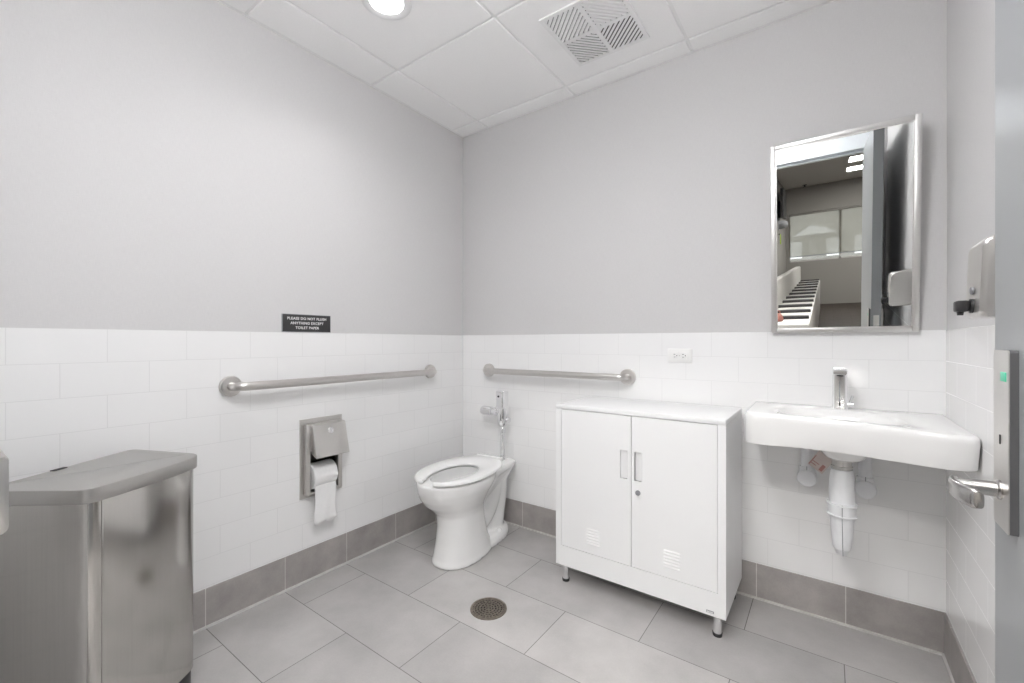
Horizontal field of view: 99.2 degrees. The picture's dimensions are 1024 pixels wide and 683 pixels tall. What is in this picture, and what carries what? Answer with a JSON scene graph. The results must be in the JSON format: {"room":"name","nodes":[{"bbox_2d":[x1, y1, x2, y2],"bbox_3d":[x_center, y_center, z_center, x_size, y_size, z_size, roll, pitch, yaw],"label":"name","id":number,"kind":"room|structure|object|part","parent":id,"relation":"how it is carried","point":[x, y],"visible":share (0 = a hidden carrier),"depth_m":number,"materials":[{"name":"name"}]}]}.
{"room":"public restroom","nodes":[
{"label":"public restroom","id":0,"kind":"room"},
{"bbox_2d":[0,0,462,592],"bbox_3d":[-0.994,-0.150,2.054,0.120,2.510,2.360,0,0,36],"label":"wall","id":1,"kind":"structure","parent":0,"point":[179,178],"depth_m":1.72,"materials":[{"name":"white tile"}]},
{"bbox_2d":[282,313,330,332],"bbox_3d":[-0.947,-0.084,2.016,0.007,0.081,0.231,0,0,36],"label":"wall sign","id":2,"kind":"object","parent":1,"relation":"attached to","point":[290,322],"visible":1,"depth_m":2.01,"materials":[{"name":"grey plastic"}]},
{"bbox_2d":[193,503,436,634],"bbox_3d":[-0.941,1.030,2.012,0.013,0.150,2.114,0,0,36],"label":"baseboard","id":3,"kind":"structure","parent":1,"relation":"attached to","point":[212,605],"depth_m":1.97,"materials":[{"name":"tile"}]},
{"bbox_2d":[299,414,348,499],"bbox_3d":[-0.915,0.540,2.078,0.174,0.364,0.212,0,0,36],"label":"dispenser","id":4,"kind":"object","parent":1,"relation":"attached to","point":[320,438],"visible":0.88,"depth_m":2.02,"materials":[{"name":"metal"}]},
{"bbox_2d":[310,459,337,525],"bbox_3d":[-0.916,0.711,2.079,0.120,0.279,0.116,0,0,36],"label":"toilet paper roll","id":5,"kind":"object","parent":4,"relation":"hanging from","point":[323,473],"visible":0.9,"depth_m":2.04,"materials":[{"name":"white paper"}]},
{"bbox_2d":[312,420,348,458],"bbox_3d":[-0.853,0.459,2.055,0.046,0.151,0.167,0,0,36],"label":"hood","id":6,"kind":"object","parent":4,"relation":"attached to","point":[329,438],"depth_m":2.04,"materials":[{"name":"silver metal"}]},
{"bbox_2d":[218,365,436,396],"bbox_3d":[-0.786,0.180,2.172,0.080,0.082,1.167,0,0,36],"label":"grab bar","id":7,"kind":"object","parent":1,"relation":"attached to","point":[229,386],"visible":1,"depth_m":1.94,"materials":[{"name":"metal"}]},
{"bbox_3d":[-0.783,0.180,2.170,0.076,0.035,1.120,0,0,36],"label":"rail","id":8,"kind":"part","parent":7,"relation":"part of","materials":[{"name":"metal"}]},
{"bbox_2d":[217,0,835,137],"bbox_3d":[-0.019,-1.375,1.348,2.527,0.060,2.360,0,0,36],"label":"ceiling","id":9,"kind":"structure","parent":0,"point":[469,67],"depth_m":1.98,"materials":[{"name":"white tile"}]},
{"bbox_2d":[361,0,411,20],"bbox_3d":[-0.497,-1.341,1.725,0.196,0.008,0.196,0,0,36],"label":"recessed light","id":10,"kind":"object","parent":9,"relation":"in","point":[393,10],"visible":1,"depth_m":1.76,"materials":[{"name":"white plastic"}]},
{"bbox_2d":[539,0,649,66],"bbox_3d":[0.360,-1.342,1.874,0.344,0.006,0.372,0,0,36],"label":"ceiling vent","id":11,"kind":"object","parent":9,"relation":"in","point":[589,31],"visible":1,"depth_m":1.87,"materials":[{"name":"white metal"}]},
{"bbox_2d":[191,522,950,682],"bbox_3d":[-0.019,1.130,1.348,2.527,0.050,2.360,0,0,36],"label":"floor","id":12,"kind":"structure","parent":0,"point":[387,614],"depth_m":1.63,"materials":[{"name":"grey tile"}]},
{"bbox_2d":[0,449,196,682],"bbox_3d":[-1.147,0.733,1.241,0.294,0.744,0.443,0,0,3],"label":"trash can","id":13,"kind":"object","parent":12,"relation":"on","point":[96,555],"visible":0.98,"depth_m":1.12,"materials":[{"name":"metal"}]},
{"bbox_3d":[-1.147,0.382,1.257,0.294,0.037,0.412,0,0,3],"label":"lid","id":14,"kind":"part","parent":13,"relation":"part of","materials":[{"name":"metal"}]},
{"bbox_2d":[414,453,514,569],"bbox_3d":[-0.233,0.885,2.360,0.369,0.439,0.670,0,0,36],"label":"toilet","id":15,"kind":"object","parent":12,"relation":"on","point":[466,495],"visible":1,"depth_m":2.18,"materials":[{"name":"ceramic"}]},
{"bbox_3d":[-0.269,0.677,2.310,0.369,0.020,0.541,0,0,36],"label":"seat","id":16,"kind":"part","parent":15,"relation":"part of","materials":[{"name":"plastic"}]},
{"bbox_2d":[470,597,506,619],"bbox_3d":[-0.097,1.103,1.803,0.152,0.004,0.152,0,0,36],"label":"floor drain","id":17,"kind":"object","parent":12,"relation":"on","point":[487,608],"visible":1,"depth_m":1.80,"materials":[{"name":"silver metal"}]},
{"bbox_2d":[556,396,741,637],"bbox_3d":[0.597,0.697,1.949,0.716,0.817,0.368,0,0,36],"label":"storage cabinet","id":18,"kind":"object","parent":12,"relation":"on","point":[649,493],"visible":1,"depth_m":1.77,"materials":[{"name":"white metal"}]},
{"bbox_3d":[0.250,1.058,2.020,0.040,0.071,0.040,0,0,36],"label":"leg","id":19,"kind":"part","parent":18,"relation":"part of","materials":[{"name":"silver metal"}]},
{"bbox_2d":[586,528,599,546],"bbox_3d":[0.355,0.855,1.905,0.063,0.070,0.005,0,0,36],"label":"vent","id":20,"kind":"object","parent":18,"relation":"attached to","point":[592,534],"depth_m":1.90,"materials":[{"name":"white metal"}]},
{"bbox_3d":[0.365,0.620,1.909,0.328,0.620,0.018,0,0,36],"label":"door","id":21,"kind":"part","parent":18,"relation":"part of","materials":[{"name":"white metal"}]},
{"bbox_3d":[0.470,0.514,1.827,0.031,0.118,0.009,0,0,36],"label":"handle","id":22,"kind":"part","parent":18,"relation":"part of","materials":[{"name":"white metal"}]},
{"bbox_3d":[0.520,0.514,1.791,0.031,0.118,0.009,0,0,36],"label":"handle","id":23,"kind":"part","parent":18,"relation":"part of","materials":[{"name":"white metal"}]},
{"bbox_3d":[0.599,0.298,1.951,0.716,0.020,0.362,0,0,36],"label":"panel","id":24,"kind":"part","parent":18,"relation":"part of","materials":[{"name":"white metal"}]},
{"bbox_2d":[663,549,679,570],"bbox_3d":[0.626,0.855,1.708,0.063,0.070,0.005,0,0,36],"label":"vent","id":25,"kind":"object","parent":18,"relation":"attached to","point":[671,557],"depth_m":1.71,"materials":[{"name":"white metal"}]},
{"bbox_3d":[0.632,0.620,1.715,0.326,0.620,0.018,0,0,36],"label":"door","id":26,"kind":"part","parent":18,"relation":"part of","materials":[{"name":"white metal"}]},
{"bbox_3d":[0.773,1.058,1.641,0.040,0.071,0.040,0,0,36],"label":"leg","id":27,"kind":"part","parent":18,"relation":"part of","materials":[{"name":"silver metal"}]},
{"bbox_2d":[463,0,946,612],"bbox_3d":[0.638,-0.150,2.255,2.527,2.510,0.120,0,0,36],"label":"wall","id":28,"kind":"structure","parent":0,"point":[611,228],"depth_m":1.98,"materials":[{"name":"white tile"}]},
{"bbox_2d":[480,391,510,460],"bbox_3d":[-0.081,0.491,2.620,0.216,0.401,0.135,0,0,36],"label":"valve","id":29,"kind":"object","parent":28,"relation":"attached to","point":[500,410],"visible":0.95,"depth_m":2.54,"materials":[{"name":"silver metal"}]},
{"bbox_2d":[483,364,635,384],"bbox_3d":[0.202,0.180,2.449,0.985,0.082,0.080,0,0,36],"label":"grab bar","id":30,"kind":"object","parent":28,"relation":"attached to","point":[627,376],"visible":1,"depth_m":2.33,"materials":[{"name":"metal"}]},
{"bbox_3d":[0.200,0.180,2.447,0.938,0.035,0.076,0,0,36],"label":"rail","id":31,"kind":"part","parent":30,"relation":"part of","materials":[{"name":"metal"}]},
{"bbox_2d":[668,349,691,362],"bbox_3d":[0.793,0.067,2.064,0.112,0.066,0.009,0,0,36],"label":"wall outlet","id":32,"kind":"object","parent":28,"relation":"attached to","point":[674,355],"visible":1,"depth_m":2.06,"materials":[{"name":"white plastic"}]},
{"bbox_2d":[672,352,677,358],"bbox_3d":[0.776,0.067,2.074,0.027,0.034,0.003,0,0,36],"label":"receptacle","id":33,"kind":"object","parent":32,"relation":"attached to","point":[674,354],"depth_m":2.07,"materials":[{"name":"white plastic"}]},
{"bbox_2d":[681,352,686,358],"bbox_3d":[0.807,0.067,2.051,0.027,0.034,0.003,0,0,36],"label":"receptacle","id":34,"kind":"object","parent":32,"relation":"attached to","point":[683,354],"depth_m":2.05,"materials":[{"name":"white plastic"}]},
{"bbox_2d":[504,498,944,655],"bbox_3d":[0.599,1.030,2.201,2.287,0.150,0.013,0,0,36],"label":"baseboard","id":35,"kind":"structure","parent":28,"relation":"attached to","point":[909,624],"depth_m":1.72,"materials":[{"name":"tile"}]},
{"bbox_2d":[797,448,816,486],"bbox_3d":[1.176,0.472,1.738,0.067,0.194,0.090,0,0,36],"label":"supply valve cover","id":36,"kind":"object","parent":28,"relation":"attached to","point":[806,474],"visible":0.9,"depth_m":1.71,"materials":[{"name":"grey plastic"}]},
{"bbox_2d":[808,450,831,473],"bbox_3d":[1.184,0.449,1.671,0.085,0.112,0.032,0,0,36],"label":"paper tag","id":37,"kind":"object","parent":36,"relation":"hanging from","point":[820,462],"visible":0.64,"depth_m":1.67,"materials":[{"name":"white paper"}]},
{"bbox_2d":[809,455,824,471],"bbox_3d":[1.171,0.467,1.673,0.001,0.061,0.056,0,0,-42],"label":"print","id":38,"kind":"object","parent":37,"relation":"attached to","point":[817,462],"depth_m":1.67},
{"bbox_2d":[770,113,921,332],"bbox_3d":[1.264,-0.415,1.680,0.456,0.758,0.090,0,0,36],"label":"wall mirror","id":39,"kind":"object","parent":28,"relation":"attached to","point":[846,204],"visible":1,"depth_m":1.66,"materials":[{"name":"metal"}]},
{"bbox_2d":[745,401,980,471],"bbox_3d":[1.147,0.335,1.516,0.594,0.160,0.475,0,0,36],"label":"sink","id":40,"kind":"object","parent":28,"relation":"attached to","point":[932,440],"visible":0.98,"depth_m":1.40,"materials":[{"name":"white ceramic"}]},
{"bbox_2d":[826,459,857,555],"bbox_3d":[1.216,0.585,1.609,0.090,0.341,0.251,0,0,36],"label":"drain pipe cover","id":41,"kind":"object","parent":40,"relation":"attached to","point":[842,507],"visible":0.98,"depth_m":1.52,"materials":[{"name":"plastic"}]},
{"bbox_2d":[831,367,853,409],"bbox_3d":[1.240,0.177,1.635,0.070,0.157,0.104,0,0,36],"label":"faucet","id":42,"kind":"object","parent":40,"relation":"on","point":[839,374],"visible":1,"depth_m":1.64,"materials":[{"name":"silver metal"}]},
{"bbox_3d":[1.226,0.114,1.631,0.046,0.027,0.081,0,0,36],"label":"spout","id":43,"kind":"part","parent":42,"relation":"part of","materials":[{"name":"silver metal"}]},
{"bbox_3d":[1.276,0.224,1.643,0.021,0.045,0.021,0,0,36],"label":"mixing lever","id":44,"kind":"part","parent":42,"relation":"part of","materials":[{"name":"silver metal"}]},
{"bbox_2d":[855,457,876,498],"bbox_3d":[1.321,0.482,1.633,0.067,0.194,0.090,0,0,36],"label":"supply valve cover","id":45,"kind":"object","parent":28,"relation":"attached to","point":[865,487],"visible":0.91,"depth_m":1.60,"materials":[{"name":"grey plastic"}]},
{"bbox_2d":[946,0,994,682],"bbox_3d":[0.956,-0.150,0.642,0.120,2.510,2.360,0,0,36],"label":"wall","id":46,"kind":"structure","parent":0,"point":[970,343],"depth_m":1.27,"materials":[{"name":"white paint"}]},
{"bbox_2d":[942,613,975,682],"bbox_3d":[0.901,1.030,0.679,0.013,0.150,2.114,0,0,36],"label":"baseboard","id":47,"kind":"structure","parent":46,"relation":"attached to","point":[957,666],"depth_m":1.41,"materials":[{"name":"tile"}]},
{"bbox_2d":[953,235,994,318],"bbox_3d":[1.003,-0.137,0.908,0.118,0.173,0.110,0,0,36],"label":"soap dispenser","id":48,"kind":"object","parent":46,"relation":"attached to","point":[979,303],"visible":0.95,"depth_m":0.89,"materials":[{"name":"metal"}]},
{"bbox_3d":[-0.675,-0.150,0.441,2.527,2.510,0.120,0,0,36],"label":"wall","id":49,"kind":"structure","parent":0,"visible":0},
{"bbox_2d":[0,449,8,534],"bbox_3d":[-1.031,0.281,0.825,0.205,0.143,0.087,0,0,36],"label":"wall dispenser","id":50,"kind":"object","parent":49,"relation":"attached to","point":[4,460],"visible":1,"depth_m":0.80,"materials":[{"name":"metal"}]},
{"bbox_3d":[-1.032,0.212,0.823,0.205,0.004,0.082,0,0,36],"label":"lid","id":51,"kind":"part","parent":50,"relation":"part of","materials":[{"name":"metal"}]},
{"bbox_2d":[948,0,1023,682],"bbox_3d":[0.476,0.032,0.277,0.164,2.123,0.940,0,0,36],"label":"door","id":52,"kind":"structure","parent":49,"relation":"in","point":[1007,487],"depth_m":0.60,"materials":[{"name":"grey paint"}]},
{"bbox_3d":[0.647,0.209,0.605,0.056,0.031,0.074,0,0,36],"label":"handle","id":53,"kind":"part","parent":52,"relation":"part of","materials":[{"name":"metal"}]},
{"bbox_3d":[0.681,0.136,0.607,0.001,0.247,0.065,0,0,36],"label":"lock plate","id":54,"kind":"part","parent":52,"relation":"part of","materials":[{"name":"metal"}]}
]}

